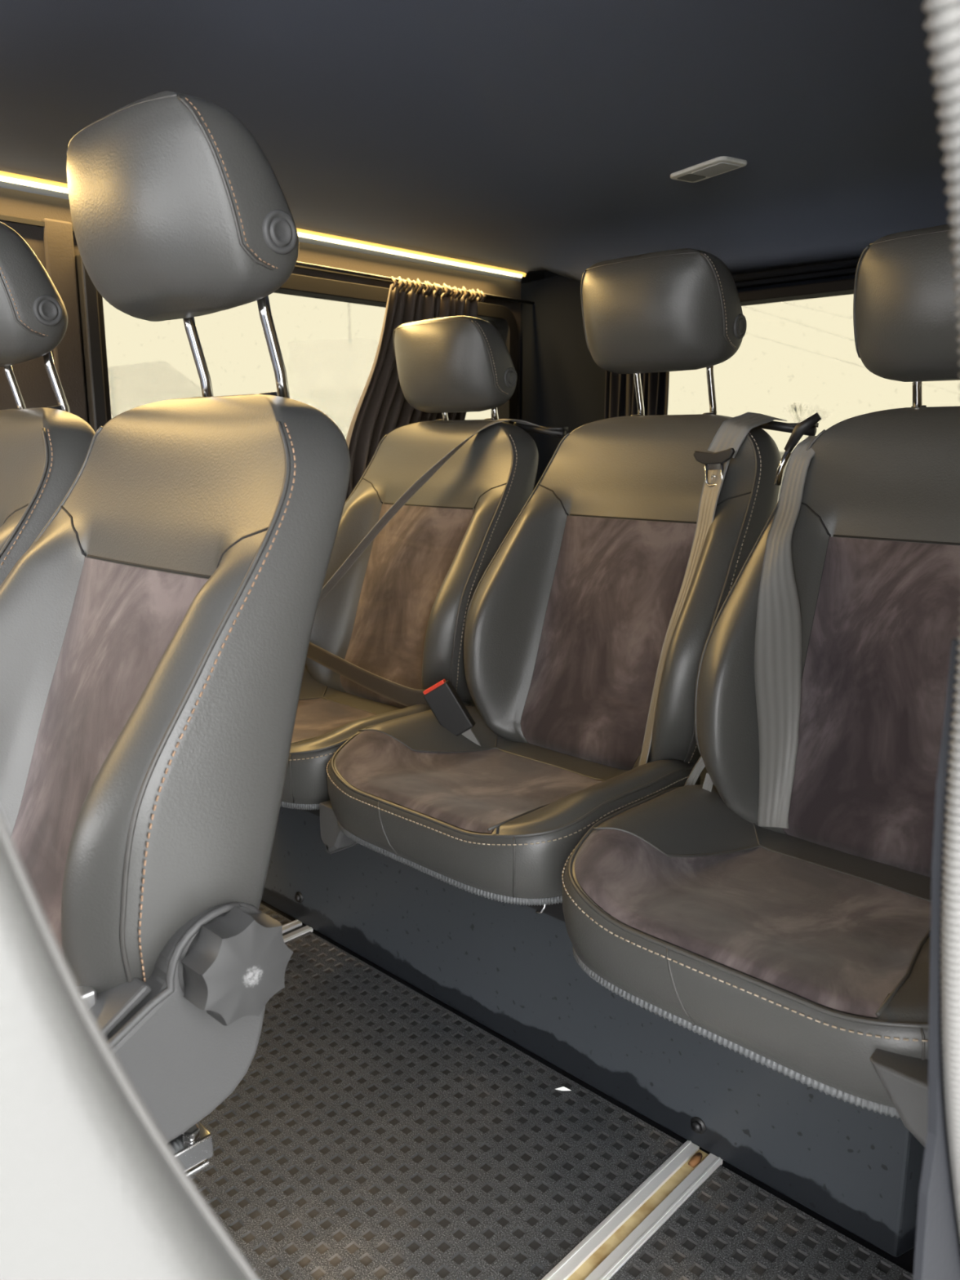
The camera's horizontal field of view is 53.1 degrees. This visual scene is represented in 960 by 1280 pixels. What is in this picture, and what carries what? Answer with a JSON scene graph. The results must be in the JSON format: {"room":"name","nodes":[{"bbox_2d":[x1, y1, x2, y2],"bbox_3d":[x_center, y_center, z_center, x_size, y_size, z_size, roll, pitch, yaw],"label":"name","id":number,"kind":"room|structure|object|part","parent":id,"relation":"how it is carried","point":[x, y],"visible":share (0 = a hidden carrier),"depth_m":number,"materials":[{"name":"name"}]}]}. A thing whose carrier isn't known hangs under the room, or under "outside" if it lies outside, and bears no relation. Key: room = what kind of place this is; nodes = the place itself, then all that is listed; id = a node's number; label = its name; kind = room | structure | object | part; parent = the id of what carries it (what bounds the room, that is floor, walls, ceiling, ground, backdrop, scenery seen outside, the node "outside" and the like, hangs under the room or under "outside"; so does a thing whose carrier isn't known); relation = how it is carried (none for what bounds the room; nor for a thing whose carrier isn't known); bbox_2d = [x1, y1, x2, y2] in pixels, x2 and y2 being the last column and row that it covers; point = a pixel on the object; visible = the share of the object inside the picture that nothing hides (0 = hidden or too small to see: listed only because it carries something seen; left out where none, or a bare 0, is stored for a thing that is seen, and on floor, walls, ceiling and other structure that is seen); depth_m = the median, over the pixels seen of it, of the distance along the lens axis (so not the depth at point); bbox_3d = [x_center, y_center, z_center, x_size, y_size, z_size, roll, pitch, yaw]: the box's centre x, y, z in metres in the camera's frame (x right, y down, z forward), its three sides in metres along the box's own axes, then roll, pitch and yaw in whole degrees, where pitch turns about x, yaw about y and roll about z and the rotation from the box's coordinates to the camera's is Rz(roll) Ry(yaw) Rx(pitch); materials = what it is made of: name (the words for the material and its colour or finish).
{"room":"vehicle interior","nodes":[
{"label":"vehicle interior","id":0,"kind":"room"},
{"bbox_2d":[0,812,261,1279],"bbox_3d":[-0.315,0.330,0.374,0.556,1.204,0.489,11,16,43],"label":"seat","id":1,"kind":"object","parent":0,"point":[91,1188],"visible":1,"depth_m":0.24,"materials":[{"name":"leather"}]},
{"bbox_2d":[0,186,520,422],"bbox_3d":[-1.166,-0.084,1.515,0.060,1.560,3.760,11,16,43],"label":"window frame","id":2,"kind":"structure","parent":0,"point":[32,377],"depth_m":2.15,"materials":[{"name":"brown plastic"}]},
{"bbox_2d":[42,217,88,422],"bbox_3d":[-0.770,-0.225,1.857,0.013,1.100,0.052,11,16,43],"label":"trim","id":3,"kind":"structure","parent":2,"relation":"attached to","point":[58,237],"depth_m":1.78,"materials":[{"name":"brown plastic"}]},
{"bbox_2d":[75,254,106,431],"bbox_3d":[-0.734,-0.203,1.886,0.031,1.045,0.027,11,16,43],"label":"trim","id":4,"kind":"structure","parent":2,"relation":"attached to","point":[87,295],"depth_m":1.80,"materials":[{"name":"black plastic"}]},
{"bbox_2d":[0,214,519,439],"bbox_3d":[-0.729,-0.496,1.881,0.062,0.563,2.370,11,16,43],"label":"window","id":5,"kind":"structure","parent":2,"relation":"in","point":[328,331],"depth_m":2.14,"materials":[{"name":"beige glass"}]},
{"bbox_3d":[-0.349,-0.569,2.293,0.004,0.540,1.200,11,16,43],"label":"pane","id":6,"kind":"part","parent":5,"relation":"part of","materials":[{"name":"clear glass"}]},
{"bbox_3d":[-0.339,-0.569,2.283,0.062,0.534,1.222,11,16,43],"label":"frame","id":7,"kind":"part","parent":5,"relation":"part of","materials":[{"name":"black rubber"}]},
{"bbox_2d":[295,261,534,502],"bbox_3d":[-0.248,-0.560,2.273,0.052,0.592,1.280,11,16,43],"label":"curtain","id":8,"kind":"object","parent":5,"relation":"hanging from","point":[382,407],"visible":0.42,"depth_m":2.30,"materials":[{"name":"brown fabric"}]},
{"bbox_2d":[0,0,951,283],"bbox_3d":[-0.500,-0.620,0.714,1.960,0.190,3.700,11,16,43],"label":"ceiling","id":9,"kind":"structure","parent":0,"point":[525,136],"depth_m":1.47,"materials":[{"name":"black fabric"}]},
{"bbox_2d":[0,170,526,277],"bbox_3d":[-1.100,-0.749,1.383,0.026,0.025,3.575,11,16,43],"label":"led strip","id":10,"kind":"object","parent":9,"relation":"attached to","point":[5,176],"visible":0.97,"depth_m":2.21,"materials":[{"name":"yellow"}]},
{"bbox_2d":[670,155,746,182],"bbox_3d":[0.420,-0.867,1.771,0.068,0.010,0.146,-7,13,-30],"label":"recessed light","id":11,"kind":"object","parent":9,"relation":"in","point":[717,166],"visible":1,"depth_m":1.75,"materials":[{"name":"white plastic"}]},
{"bbox_2d":[676,173,706,182],"bbox_3d":[0.398,-0.871,1.808,0.044,0.002,0.038,-7,13,-30],"label":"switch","id":12,"kind":"object","parent":11,"relation":"attached to","point":[682,177],"depth_m":1.80,"materials":[{"name":"grey plastic"}]},
{"bbox_2d":[260,899,915,1274],"bbox_3d":[-0.503,0.842,1.015,1.830,0.046,3.700,11,16,43],"label":"floor","id":13,"kind":"structure","parent":0,"point":[905,1261],"depth_m":1.47,"materials":[{"name":"black rubber"}]},
{"bbox_2d":[282,919,312,942],"bbox_3d":[-0.959,0.728,1.437,0.058,0.008,1.700,11,16,43],"label":"rail","id":14,"kind":"object","parent":13,"relation":"on","point":[294,929],"visible":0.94,"depth_m":2.02,"materials":[{"name":"silver metal"}]},
{"bbox_2d":[190,903,913,1279],"bbox_3d":[-0.546,0.809,1.044,1.720,0.002,1.692,11,16,43],"label":"rubber mat","id":15,"kind":"object","parent":13,"relation":"on","point":[371,1130],"visible":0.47,"depth_m":1.36,"materials":[{"name":"black rubber"}]},
{"bbox_2d":[0,222,95,585],"bbox_3d":[-0.853,0.105,1.260,0.516,1.291,0.658,11,16,43],"label":"seat","id":16,"kind":"object","parent":15,"relation":"on","point":[43,451],"visible":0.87,"depth_m":1.24,"materials":[{"name":"grey leather"}]},
{"bbox_3d":[-0.694,-0.345,1.446,0.012,0.182,0.044,11,16,43],"label":"headrest rod","id":17,"kind":"part","parent":16,"relation":"part of","materials":[{"name":"silver metal"}]},
{"bbox_3d":[-0.743,-0.029,1.349,0.508,0.582,0.327,11,16,43],"label":"backrest","id":18,"kind":"part","parent":16,"relation":"part of","materials":[{"name":"grey leather"}]},
{"bbox_3d":[-0.588,-0.325,1.347,0.012,0.182,0.044,11,16,43],"label":"headrest rod","id":19,"kind":"part","parent":16,"relation":"part of","materials":[{"name":"silver metal"}]},
{"bbox_2d":[0,90,350,1177],"bbox_3d":[-0.463,0.168,0.894,0.565,1.314,0.674,11,16,43],"label":"seat","id":20,"kind":"object","parent":15,"relation":"on","point":[156,630],"visible":0.84,"depth_m":0.87,"materials":[{"name":"grey leather"}]},
{"bbox_3d":[-0.398,0.135,0.984,0.276,0.407,0.144,11,16,43],"label":"backrest panel","id":21,"kind":"part","parent":20,"relation":"part of","materials":[{"name":"brown fabric"}]},
{"bbox_3d":[-0.367,0.043,0.998,0.508,0.582,0.327,11,16,43],"label":"backrest","id":22,"kind":"part","parent":20,"relation":"part of","materials":[{"name":"grey leather"}]},
{"bbox_3d":[-0.306,0.461,0.805,0.030,0.036,0.174,11,16,43],"label":"slide rail","id":23,"kind":"part","parent":20,"relation":"part of","materials":[{"name":"silver metal"}]},
{"bbox_3d":[-0.317,-0.297,1.091,0.012,0.182,0.044,11,16,43],"label":"headrest rod","id":24,"kind":"part","parent":20,"relation":"part of","materials":[{"name":"silver metal"}]},
{"bbox_3d":[-0.204,0.274,0.812,0.041,0.092,0.090,11,16,43],"label":"recliner knob","id":25,"kind":"part","parent":20,"relation":"part of","materials":[{"name":"plastic"}]},
{"bbox_3d":[-0.210,-0.276,0.992,0.012,0.182,0.044,11,16,43],"label":"headrest rod","id":26,"kind":"part","parent":20,"relation":"part of","materials":[{"name":"silver metal"}]},
{"bbox_2d":[555,1086,570,1090],"bbox_3d":[0.132,0.708,1.516,0.026,0.006,0.007,-1,12,-6],"label":"crumb","id":27,"kind":"object","parent":15,"relation":"on","point":[562,1088],"visible":1,"depth_m":1.51,"materials":[{"name":"white"}]},
{"bbox_2d":[261,706,924,1257],"bbox_3d":[0.222,0.452,1.916,1.550,0.350,0.709,11,16,43],"label":"base panel","id":28,"kind":"object","parent":13,"relation":"on","point":[513,970],"visible":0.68,"depth_m":1.51,"materials":[{"name":"black plastic"}]},
{"bbox_2d":[280,315,568,816],"bbox_3d":[-0.234,-0.174,1.861,0.516,0.899,0.676,11,16,43],"label":"seat","id":29,"kind":"object","parent":28,"relation":"on","point":[398,614],"visible":0.5,"depth_m":1.91,"materials":[{"name":"grey leather"}]},
{"bbox_3d":[-0.307,0.223,1.863,0.490,0.014,0.432,11,16,43],"label":"edge trim","id":30,"kind":"part","parent":29,"relation":"part of","materials":[{"name":"grey"}]},
{"bbox_3d":[-0.284,0.250,1.894,0.400,0.055,0.280,11,16,43],"label":"seat frame","id":31,"kind":"part","parent":29,"relation":"part of","materials":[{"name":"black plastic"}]},
{"bbox_3d":[-0.380,0.128,1.831,0.395,0.060,0.314,11,16,43],"label":"cushion panel","id":32,"kind":"part","parent":29,"relation":"part of","materials":[{"name":"brown fabric"}]},
{"bbox_2d":[281,666,471,804],"bbox_3d":[-0.308,0.158,1.850,0.516,0.132,0.458,11,16,43],"label":"cushion","id":33,"kind":"object","parent":29,"relation":"on","point":[332,708],"depth_m":1.82,"materials":[{"name":"grey leather"}]},
{"bbox_3d":[-0.161,-0.064,1.962,0.276,0.407,0.144,11,16,43],"label":"backrest panel","id":34,"kind":"part","parent":29,"relation":"part of","materials":[{"name":"brown fabric"}]},
{"bbox_3d":[-0.131,-0.156,1.975,0.508,0.582,0.327,11,16,43],"label":"backrest","id":35,"kind":"part","parent":29,"relation":"part of","materials":[{"name":"grey leather"}]},
{"bbox_2d":[306,418,538,706],"bbox_3d":[-0.154,-0.182,1.955,0.505,0.525,0.376,11,16,43],"label":"belt","id":36,"kind":"object","parent":29,"relation":"on","point":[400,694],"visible":0.75,"depth_m":1.90,"materials":[{"name":"grey fabric"}]},
{"bbox_3d":[-0.069,-0.434,2.093,0.012,0.182,0.044,11,16,43],"label":"headrest rod","id":37,"kind":"part","parent":29,"relation":"part of","materials":[{"name":"silver metal"}]},
{"bbox_3d":[0.038,-0.414,1.994,0.012,0.182,0.044,11,16,43],"label":"headrest rod","id":38,"kind":"part","parent":29,"relation":"part of","materials":[{"name":"silver metal"}]},
{"bbox_2d":[319,248,818,921],"bbox_3d":[0.121,-0.129,1.515,0.530,0.959,0.661,11,16,43],"label":"seat","id":39,"kind":"object","parent":28,"relation":"on","point":[566,624],"visible":0.89,"depth_m":1.56,"materials":[{"name":"grey leather"}]},
{"bbox_3d":[0.047,0.290,1.531,0.490,0.014,0.432,11,16,43],"label":"edge trim","id":40,"kind":"part","parent":39,"relation":"part of","materials":[{"name":"grey"}]},
{"bbox_2d":[422,679,480,746],"bbox_3d":[-0.031,0.159,1.665,0.136,0.183,0.035,4,12,17],"label":"buckle","id":41,"kind":"object","parent":39,"relation":"on","point":[442,698],"visible":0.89,"depth_m":1.65,"materials":[{"name":"black plastic"}]},
{"bbox_3d":[-0.025,0.196,1.499,0.395,0.060,0.314,11,16,43],"label":"cushion panel","id":42,"kind":"part","parent":39,"relation":"part of","materials":[{"name":"brown fabric"}]},
{"bbox_2d":[327,705,700,898],"bbox_3d":[0.046,0.226,1.518,0.516,0.132,0.458,11,16,43],"label":"cushion","id":43,"kind":"object","parent":39,"relation":"on","point":[503,817],"depth_m":1.44,"materials":[{"name":"grey leather"}]},
{"bbox_3d":[0.084,0.320,1.550,0.400,0.055,0.280,11,16,43],"label":"seat frame","id":44,"kind":"part","parent":39,"relation":"part of","materials":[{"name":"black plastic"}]},
{"bbox_3d":[0.207,0.006,1.618,0.276,0.407,0.144,11,16,43],"label":"backrest panel","id":45,"kind":"part","parent":39,"relation":"part of","materials":[{"name":"brown fabric"}]},
{"bbox_3d":[0.237,-0.086,1.631,0.508,0.582,0.327,11,16,43],"label":"backrest","id":46,"kind":"part","parent":39,"relation":"part of","materials":[{"name":"grey leather"}]},
{"bbox_3d":[0.286,-0.415,1.726,0.012,0.182,0.044,11,16,43],"label":"headrest rod","id":47,"kind":"part","parent":39,"relation":"part of","materials":[{"name":"silver metal"}]},
{"bbox_3d":[0.393,-0.395,1.626,0.012,0.182,0.044,11,16,43],"label":"headrest rod","id":48,"kind":"part","parent":39,"relation":"part of","materials":[{"name":"silver metal"}]},
{"bbox_2d":[638,412,786,766],"bbox_3d":[0.350,-0.083,1.534,0.332,0.554,0.080,-10,15,-42],"label":"belt","id":49,"kind":"object","parent":39,"relation":"on","point":[731,435],"visible":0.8,"depth_m":1.51,"materials":[{"name":"grey fabric"}]},
{"bbox_3d":[0.371,-0.261,1.520,0.035,0.038,0.005,11,16,43],"label":"tongue blade","id":50,"kind":"part","parent":49,"relation":"part of","materials":[{"name":"silver metal"}]},
{"bbox_2d":[561,223,959,1147],"bbox_3d":[0.455,-0.029,1.109,0.526,0.915,0.673,11,16,43],"label":"seat","id":51,"kind":"object","parent":28,"relation":"on","point":[802,950],"visible":0.91,"depth_m":1.20,"materials":[{"name":"grey leather"}]},
{"bbox_2d":[684,755,705,786],"bbox_3d":[0.302,0.191,1.339,0.065,0.113,0.009,11,16,43],"label":"belt","id":52,"kind":"object","parent":51,"relation":"attached to","point":[700,766],"visible":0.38,"depth_m":1.34,"materials":[{"name":"grey fabric"}]},
{"bbox_2d":[702,773,713,791],"bbox_3d":[0.313,0.216,1.320,0.019,0.070,0.007,2,12,11],"label":"belt","id":53,"kind":"object","parent":51,"relation":"attached to","point":[708,784],"visible":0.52,"depth_m":1.31,"materials":[{"name":"grey fabric"}]},
{"bbox_3d":[0.387,0.373,1.125,0.490,0.014,0.432,11,16,43],"label":"edge trim","id":54,"kind":"part","parent":51,"relation":"part of","materials":[{"name":"grey leather"}]},
{"bbox_2d":[561,784,931,1108],"bbox_3d":[0.386,0.308,1.112,0.516,0.132,0.458,11,16,43],"label":"cushion","id":55,"kind":"object","parent":51,"relation":"on","point":[802,950],"depth_m":1.05,"materials":[{"name":"brown fabric"}]},
{"bbox_3d":[0.314,0.278,1.093,0.395,0.060,0.314,11,16,43],"label":"cushion panel","id":56,"kind":"part","parent":51,"relation":"part of","materials":[{"name":"brown fabric"}]},
{"bbox_2d":[754,412,821,828],"bbox_3d":[0.430,-0.042,1.351,0.096,0.545,0.276,6,13,29],"label":"belt","id":57,"kind":"object","parent":51,"relation":"on","point":[778,633],"visible":0.98,"depth_m":1.29,"materials":[{"name":"grey fabric"}]},
{"bbox_3d":[0.444,-0.252,1.408,0.011,0.051,0.026,-7,14,-31],"label":"tongue blade","id":58,"kind":"part","parent":57,"relation":"part of","materials":[{"name":"silver metal"}]},
{"bbox_3d":[0.564,-0.006,1.237,0.508,0.582,0.327,11,16,43],"label":"backrest","id":59,"kind":"part","parent":51,"relation":"part of","materials":[{"name":"grey leather"}]},
{"bbox_3d":[0.533,0.086,1.224,0.276,0.407,0.144,11,16,43],"label":"backrest panel","id":60,"kind":"part","parent":51,"relation":"part of","materials":[{"name":"brown fabric"}]},
{"bbox_3d":[0.605,-0.295,1.331,0.012,0.182,0.044,11,16,43],"label":"headrest rod","id":61,"kind":"part","parent":51,"relation":"part of","materials":[{"name":"silver metal"}]},
{"bbox_2d":[541,1140,722,1279],"bbox_3d":[-0.263,0.859,0.784,0.058,0.013,1.700,11,16,43],"label":"rail","id":62,"kind":"object","parent":13,"relation":"on","point":[604,1251],"visible":1,"depth_m":1.26,"materials":[{"name":"silver metal"}]},
{"bbox_2d":[520,266,857,490],"bbox_3d":[0.803,-0.219,2.179,1.850,1.560,0.060,11,16,43],"label":"wall","id":63,"kind":"structure","parent":0,"point":[562,384],"depth_m":2.60,"materials":[{"name":"black"}]},
{"bbox_2d":[735,267,856,288],"bbox_3d":[0.830,-0.767,1.978,1.350,0.010,0.030,11,16,43],"label":"trim","id":64,"kind":"structure","parent":63,"relation":"attached to","point":[846,272],"depth_m":2.09,"materials":[{"name":"black plastic"}]},
{"bbox_2d":[667,257,959,502],"bbox_3d":[0.837,-0.516,2.059,1.320,0.571,0.078,11,16,43],"label":"window","id":65,"kind":"structure","parent":63,"relation":"in","point":[797,358],"depth_m":2.17,"materials":[{"name":"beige glass"}]},
{"bbox_2d":[604,370,669,418],"bbox_3d":[0.400,-0.564,2.394,0.222,0.510,0.035,11,16,43],"label":"curtain","id":66,"kind":"object","parent":65,"relation":"hanging from","point":[620,388],"visible":0.2,"depth_m":2.40,"materials":[{"name":"black fabric"}]},
{"bbox_3d":[0.842,-0.507,2.066,1.316,0.515,0.064,11,16,43],"label":"frame","id":67,"kind":"part","parent":65,"relation":"part of","materials":[{"name":"black rubber"}]},
{"bbox_2d":[928,14,959,757],"bbox_3d":[0.828,0.034,0.934,0.179,1.560,1.863,11,16,43],"label":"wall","id":68,"kind":"structure","parent":0,"point":[928,15],"depth_m":0.31,"materials":[{"name":"grey paint"}]},
{"bbox_2d":[913,637,959,1279],"bbox_3d":[0.237,0.179,0.468,0.004,0.386,0.141,11,16,43],"label":"trim","id":69,"kind":"structure","parent":68,"relation":"attached to","point":[937,1245],"depth_m":0.46,"materials":[{"name":"black plastic"}]},
{"bbox_2d":[921,0,959,1241],"bbox_3d":[0.225,0.138,0.435,0.012,0.748,0.311,11,16,43],"label":"seal","id":70,"kind":"object","parent":68,"relation":"attached to","point":[943,20],"visible":1,"depth_m":0.38,"materials":[{"name":"grey rubber"}]}
]}

